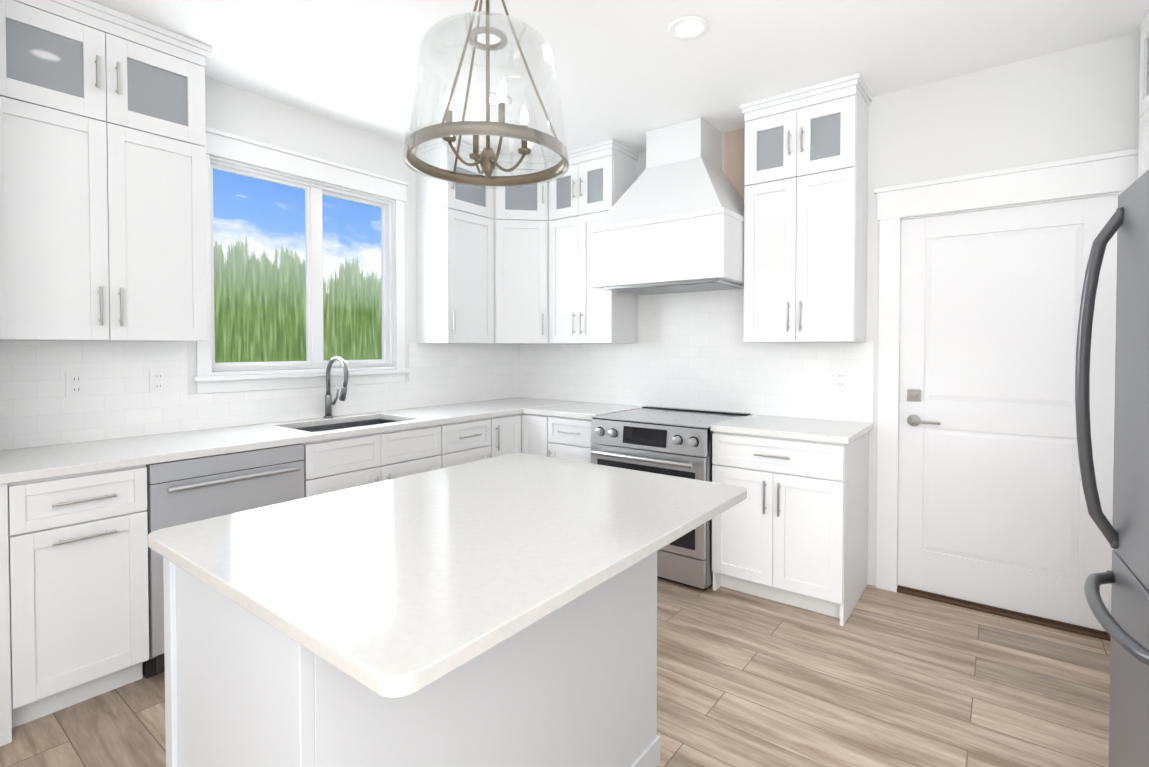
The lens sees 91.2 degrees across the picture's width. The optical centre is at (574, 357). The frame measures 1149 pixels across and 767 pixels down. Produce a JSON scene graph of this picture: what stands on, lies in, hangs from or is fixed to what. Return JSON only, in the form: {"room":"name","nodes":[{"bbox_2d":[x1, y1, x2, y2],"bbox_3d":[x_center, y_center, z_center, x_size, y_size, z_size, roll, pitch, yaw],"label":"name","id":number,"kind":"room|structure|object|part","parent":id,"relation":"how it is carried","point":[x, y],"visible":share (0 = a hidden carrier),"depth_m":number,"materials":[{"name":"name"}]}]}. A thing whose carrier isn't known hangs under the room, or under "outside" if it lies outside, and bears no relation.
{"room":"kitchen","nodes":[
{"label":"kitchen","id":0,"kind":"room"},
{"bbox_2d":[0,77,486,449],"bbox_3d":[-2.373,-0.069,2.438,0.150,2.740,6.350,1,1,37],"label":"wall","id":1,"kind":"structure","parent":0,"point":[234,110],"depth_m":3.38,"materials":[{"name":"white paint"}]},
{"bbox_2d":[0,0,211,341],"bbox_3d":[-2.046,-0.754,2.429,0.362,1.366,0.752,1,1,37],"label":"upper cabinet","id":2,"kind":"object","parent":1,"relation":"attached to","point":[103,221],"visible":1,"depth_m":2.31,"materials":[{"name":"white paint"}]},
{"bbox_2d":[0,341,518,449],"bbox_3d":[-1.463,0.138,3.503,0.008,0.452,3.258,1,1,37],"label":"backsplash","id":3,"kind":"structure","parent":1,"relation":"attached to","point":[38,407],"depth_m":2.76,"materials":[{"name":"tile"}]},
{"bbox_2d":[65,371,86,396],"bbox_3d":[-2.216,0.120,2.504,0.007,0.115,0.072,1,1,37],"label":"electrical outlet","id":4,"kind":"object","parent":3,"relation":"attached to","point":[76,383],"visible":1,"depth_m":2.50,"materials":[{"name":"white plastic"}]},
{"bbox_2d":[149,369,166,392],"bbox_3d":[-2.030,0.116,2.746,0.007,0.115,0.072,1,1,37],"label":"electrical outlet","id":5,"kind":"object","parent":3,"relation":"attached to","point":[157,380],"visible":1,"depth_m":2.74,"materials":[{"name":"white plastic"}]},
{"bbox_2d":[192,127,409,393],"bbox_3d":[-1.583,-0.503,3.391,0.160,1.365,1.305,1,1,37],"label":"window","id":6,"kind":"structure","parent":1,"relation":"in","point":[228,146],"depth_m":3.40,"materials":[{"name":"white paint"}]},
{"bbox_2d":[414,138,495,343],"bbox_3d":[-0.841,-0.781,4.007,0.362,1.366,0.452,1,1,37],"label":"upper cabinet","id":7,"kind":"object","parent":1,"relation":"attached to","point":[455,257],"visible":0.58,"depth_m":3.88,"materials":[{"name":"white paint"}]},
{"bbox_2d":[495,162,546,342],"bbox_3d":[-0.387,-0.760,4.112,0.373,1.316,0.052,0,1,-8],"label":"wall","id":8,"kind":"structure","parent":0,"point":[521,277],"depth_m":4.13,"materials":[{"name":"white paint"}]},
{"bbox_2d":[0,577,1110,766],"bbox_3d":[-0.226,1.343,1.484,4.750,0.050,7.700,1,1,37],"label":"floor","id":9,"kind":"structure","parent":0,"point":[883,678],"depth_m":2.17,"materials":[{"name":"brown wood"}]},
{"bbox_2d":[0,465,148,745],"bbox_3d":[-2.052,0.863,2.210,0.652,0.884,0.468,1,1,37],"label":"base cabinet","id":10,"kind":"object","parent":9,"relation":"on","point":[78,588],"depth_m":2.04,"materials":[{"name":"white paint"}]},
{"bbox_3d":[-2.184,0.866,2.065,0.619,0.884,0.077,1,1,37],"label":"base cabinet end panel","id":11,"kind":"part","parent":10,"relation":"part of","materials":[{"name":"white wood"}]},
{"bbox_2d":[142,443,304,678],"bbox_3d":[-1.703,0.857,2.634,0.653,0.882,0.620,1,1,37],"label":"dishwasher","id":12,"kind":"object","parent":9,"relation":"on","point":[181,492],"visible":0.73,"depth_m":2.37,"materials":[{"name":"silver metal"}]},
{"bbox_2d":[302,425,440,497],"bbox_3d":[-1.278,0.846,3.223,0.652,0.884,0.826,1,1,37],"label":"base cabinet","id":13,"kind":"object","parent":9,"relation":"on","point":[334,465],"visible":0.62,"depth_m":2.99,"materials":[{"name":"white paint"}]},
{"bbox_2d":[0,397,562,484],"bbox_3d":[-1.212,0.384,3.315,0.636,0.033,3.256,1,1,37],"label":"countertop","id":14,"kind":"structure","parent":13,"relation":"on","point":[31,463],"depth_m":2.57,"materials":[{"name":"white stone"}]},
{"bbox_2d":[323,356,348,417],"bbox_3d":[-1.398,0.181,3.342,0.240,0.372,0.089,1,1,37],"label":"faucet","id":15,"kind":"object","parent":14,"relation":"on","point":[329,402],"visible":1,"depth_m":3.37,"materials":[{"name":"silver metal"}]},
{"bbox_2d":[295,419,398,431],"bbox_3d":[-1.281,0.515,3.219,0.444,0.224,0.684,1,1,37],"label":"sink basin","id":16,"kind":"object","parent":14,"relation":"in","point":[343,425],"visible":0.02,"depth_m":3.42,"materials":[{"name":"silver metal"}]},
{"bbox_2d":[163,551,659,766],"bbox_3d":[-0.328,0.865,1.540,0.630,0.904,1.170,1,1,37],"label":"kitchen island","id":17,"kind":"object","parent":9,"relation":"on","point":[573,683],"visible":0.4,"depth_m":1.20,"materials":[{"name":"white paint"}]},
{"bbox_2d":[148,453,746,697],"bbox_3d":[-0.222,0.400,1.450,0.929,0.027,1.212,1,1,37],"label":"island countertop","id":18,"kind":"structure","parent":17,"relation":"on","point":[402,586],"depth_m":1.14,"materials":[{"name":"stone"}]},
{"bbox_2d":[440,418,490,468],"bbox_3d":[-0.902,0.837,3.716,0.652,0.884,0.406,1,1,37],"label":"base cabinet","id":19,"kind":"object","parent":9,"relation":"on","point":[464,442],"visible":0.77,"depth_m":3.52,"materials":[{"name":"white paint"}]},
{"bbox_2d":[489,414,520,457],"bbox_3d":[-0.691,0.832,3.993,0.652,0.884,0.282,1,1,37],"label":"base cabinet","id":20,"kind":"object","parent":9,"relation":"on","point":[506,435],"visible":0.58,"depth_m":3.81,"materials":[{"name":"white paint"}]},
{"bbox_2d":[524,401,641,419],"bbox_3d":[0.087,0.373,3.965,0.591,0.033,0.646,1,1,37],"label":"countertop","id":21,"kind":"structure","parent":20,"relation":"on","point":[570,409],"depth_m":3.91,"materials":[{"name":"white stone"}]},
{"bbox_2d":[519,413,522,452],"bbox_3d":[-0.432,0.826,4.375,0.600,0.884,0.637,1,1,37],"label":"cabinet filler","id":22,"kind":"object","parent":9,"relation":"on","point":[521,432],"depth_m":3.95,"materials":[{"name":"white paint"}]},
{"bbox_2d":[521,413,548,456],"bbox_3d":[-0.092,0.830,4.126,0.238,0.884,0.619,1,1,37],"label":"base cabinet","id":23,"kind":"object","parent":9,"relation":"on","point":[535,434],"visible":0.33,"depth_m":3.88,"materials":[{"name":"white paint"}]},
{"bbox_2d":[548,416,591,462],"bbox_3d":[0.156,0.834,3.916,0.404,0.884,0.652,1,1,37],"label":"base cabinet","id":24,"kind":"object","parent":9,"relation":"on","point":[569,438],"visible":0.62,"depth_m":3.69,"materials":[{"name":"white paint"}]},
{"bbox_2d":[590,406,750,590],"bbox_3d":[0.588,0.820,3.512,0.763,0.925,0.750,1,1,37],"label":"range","id":25,"kind":"object","parent":9,"relation":"on","point":[676,442],"visible":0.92,"depth_m":3.19,"materials":[{"name":"silver metal"}]},
{"bbox_2d":[712,431,868,625],"bbox_3d":[1.196,0.847,3.122,0.668,0.884,0.652,1,1,37],"label":"base cabinet","id":26,"kind":"object","parent":9,"relation":"on","point":[791,529],"visible":0.96,"depth_m":2.87,"materials":[{"name":"white paint"}]},
{"bbox_2d":[710,414,872,443],"bbox_3d":[1.209,0.388,3.116,0.693,0.033,0.633,1,1,37],"label":"countertop","id":27,"kind":"structure","parent":26,"relation":"on","point":[831,431],"depth_m":2.99,"materials":[{"name":"white stone"}]},
{"bbox_2d":[1075,169,1148,766],"bbox_3d":[1.662,0.427,1.186,0.854,1.791,0.605,1,1,34],"label":"fridge","id":28,"kind":"object","parent":9,"relation":"on","point":[1125,624],"visible":1,"depth_m":1.49,"materials":[{"name":"grey metal"}]},
{"bbox_2d":[90,0,1148,156],"bbox_3d":[-0.591,-1.464,0.958,4.750,0.100,6.500,1,1,37],"label":"ceiling","id":29,"kind":"structure","parent":0,"point":[630,73],"depth_m":2.63,"materials":[{"name":"white paint"}]},
{"bbox_2d":[403,0,568,188],"bbox_3d":[-0.221,-0.939,1.427,0.414,0.964,0.414,1,1,37],"label":"pendant light","id":30,"kind":"object","parent":29,"relation":"hanging from","point":[449,131],"visible":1,"depth_m":1.36,"materials":[{"name":"clear glass"}]},
{"bbox_2d":[480,93,511,106],"bbox_3d":[-0.441,-1.447,3.173,0.176,0.009,0.176,1,1,37],"label":"recessed light","id":31,"kind":"object","parent":29,"relation":"in","point":[493,103],"depth_m":3.17,"materials":[{"name":"white paint"}]},
{"bbox_2d":[668,16,708,39],"bbox_3d":[0.496,-1.435,2.457,0.176,0.009,0.176,1,1,37],"label":"recessed light","id":32,"kind":"object","parent":29,"relation":"in","point":[687,27],"visible":1,"depth_m":2.45,"materials":[{"name":"white paint"}]},
{"bbox_2d":[522,32,1140,585],"bbox_3d":[1.396,-0.087,3.460,4.600,2.740,0.150,1,1,37],"label":"wall","id":33,"kind":"structure","parent":0,"point":[1074,102],"depth_m":2.83,"materials":[{"name":"paint"}]},
{"bbox_2d":[477,155,554,343],"bbox_3d":[-0.420,-0.787,4.355,0.607,1.366,0.607,1,1,37],"label":"upper cabinet","id":34,"kind":"object","parent":33,"relation":"attached to","point":[509,158],"visible":0.1,"depth_m":4.12,"materials":[{"name":"white paint"}]},
{"bbox_2d":[546,139,639,343],"bbox_3d":[0.128,-0.783,4.091,0.580,1.366,0.362,1,1,37],"label":"upper cabinet","id":35,"kind":"object","parent":33,"relation":"attached to","point":[591,186],"visible":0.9,"depth_m":3.97,"materials":[{"name":"white paint"}]},
{"bbox_2d":[590,117,743,294],"bbox_3d":[0.637,-0.942,3.544,0.890,1.029,0.609,1,1,37],"label":"range hood","id":36,"kind":"object","parent":33,"relation":"attached to","point":[671,220],"visible":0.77,"depth_m":3.37,"materials":[{"name":"white paint"}]},
{"bbox_2d":[519,288,873,422],"bbox_3d":[0.601,0.012,3.970,2.704,0.924,0.008,1,1,37],"label":"backsplash","id":37,"kind":"structure","parent":33,"relation":"attached to","point":[691,350],"depth_m":3.76,"materials":[{"name":"tile"}]},
{"bbox_2d":[834,370,847,389],"bbox_3d":[1.538,0.132,3.246,0.072,0.115,0.007,1,1,37],"label":"electrical outlet","id":38,"kind":"object","parent":37,"relation":"attached to","point":[840,379],"visible":1,"depth_m":3.24,"materials":[{"name":"white plastic"}]},
{"bbox_2d":[739,73,871,342],"bbox_3d":[1.302,-0.767,3.195,0.626,1.366,0.362,1,1,37],"label":"upper cabinet","id":39,"kind":"object","parent":33,"relation":"attached to","point":[805,213],"visible":1,"depth_m":3.06,"materials":[{"name":"white paint"}]},
{"bbox_2d":[874,148,1137,640],"bbox_3d":[2.152,0.183,2.865,1.110,2.220,0.186,1,1,37],"label":"door frame","id":40,"kind":"structure","parent":33,"relation":"attached to","point":[1101,175],"depth_m":2.98,"materials":[{"name":"white paint"}]},
{"bbox_2d":[898,195,1117,631],"bbox_3d":[2.131,0.262,2.839,0.862,2.016,0.107,1,1,37],"label":"door","id":41,"kind":"structure","parent":33,"relation":"in","point":[992,509],"depth_m":2.83,"materials":[{"name":"white paint"}]},
{"bbox_2d":[1138,11,1148,177],"bbox_3d":[2.363,-0.057,1.804,0.652,2.738,1.165,1,1,34],"label":"wall cabinet","id":42,"kind":"object","parent":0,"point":[1143,157],"visible":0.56,"depth_m":2.38,"materials":[{"name":"white paint"}]},
{"label":"outside","id":43,"kind":"structure","parent":0,"visible":0},
{"bbox_2d":[213,169,381,362],"bbox_3d":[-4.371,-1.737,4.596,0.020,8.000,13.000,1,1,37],"label":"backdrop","id":44,"kind":"structure","parent":43,"point":[290,299],"depth_m":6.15,"materials":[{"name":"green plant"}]}
]}

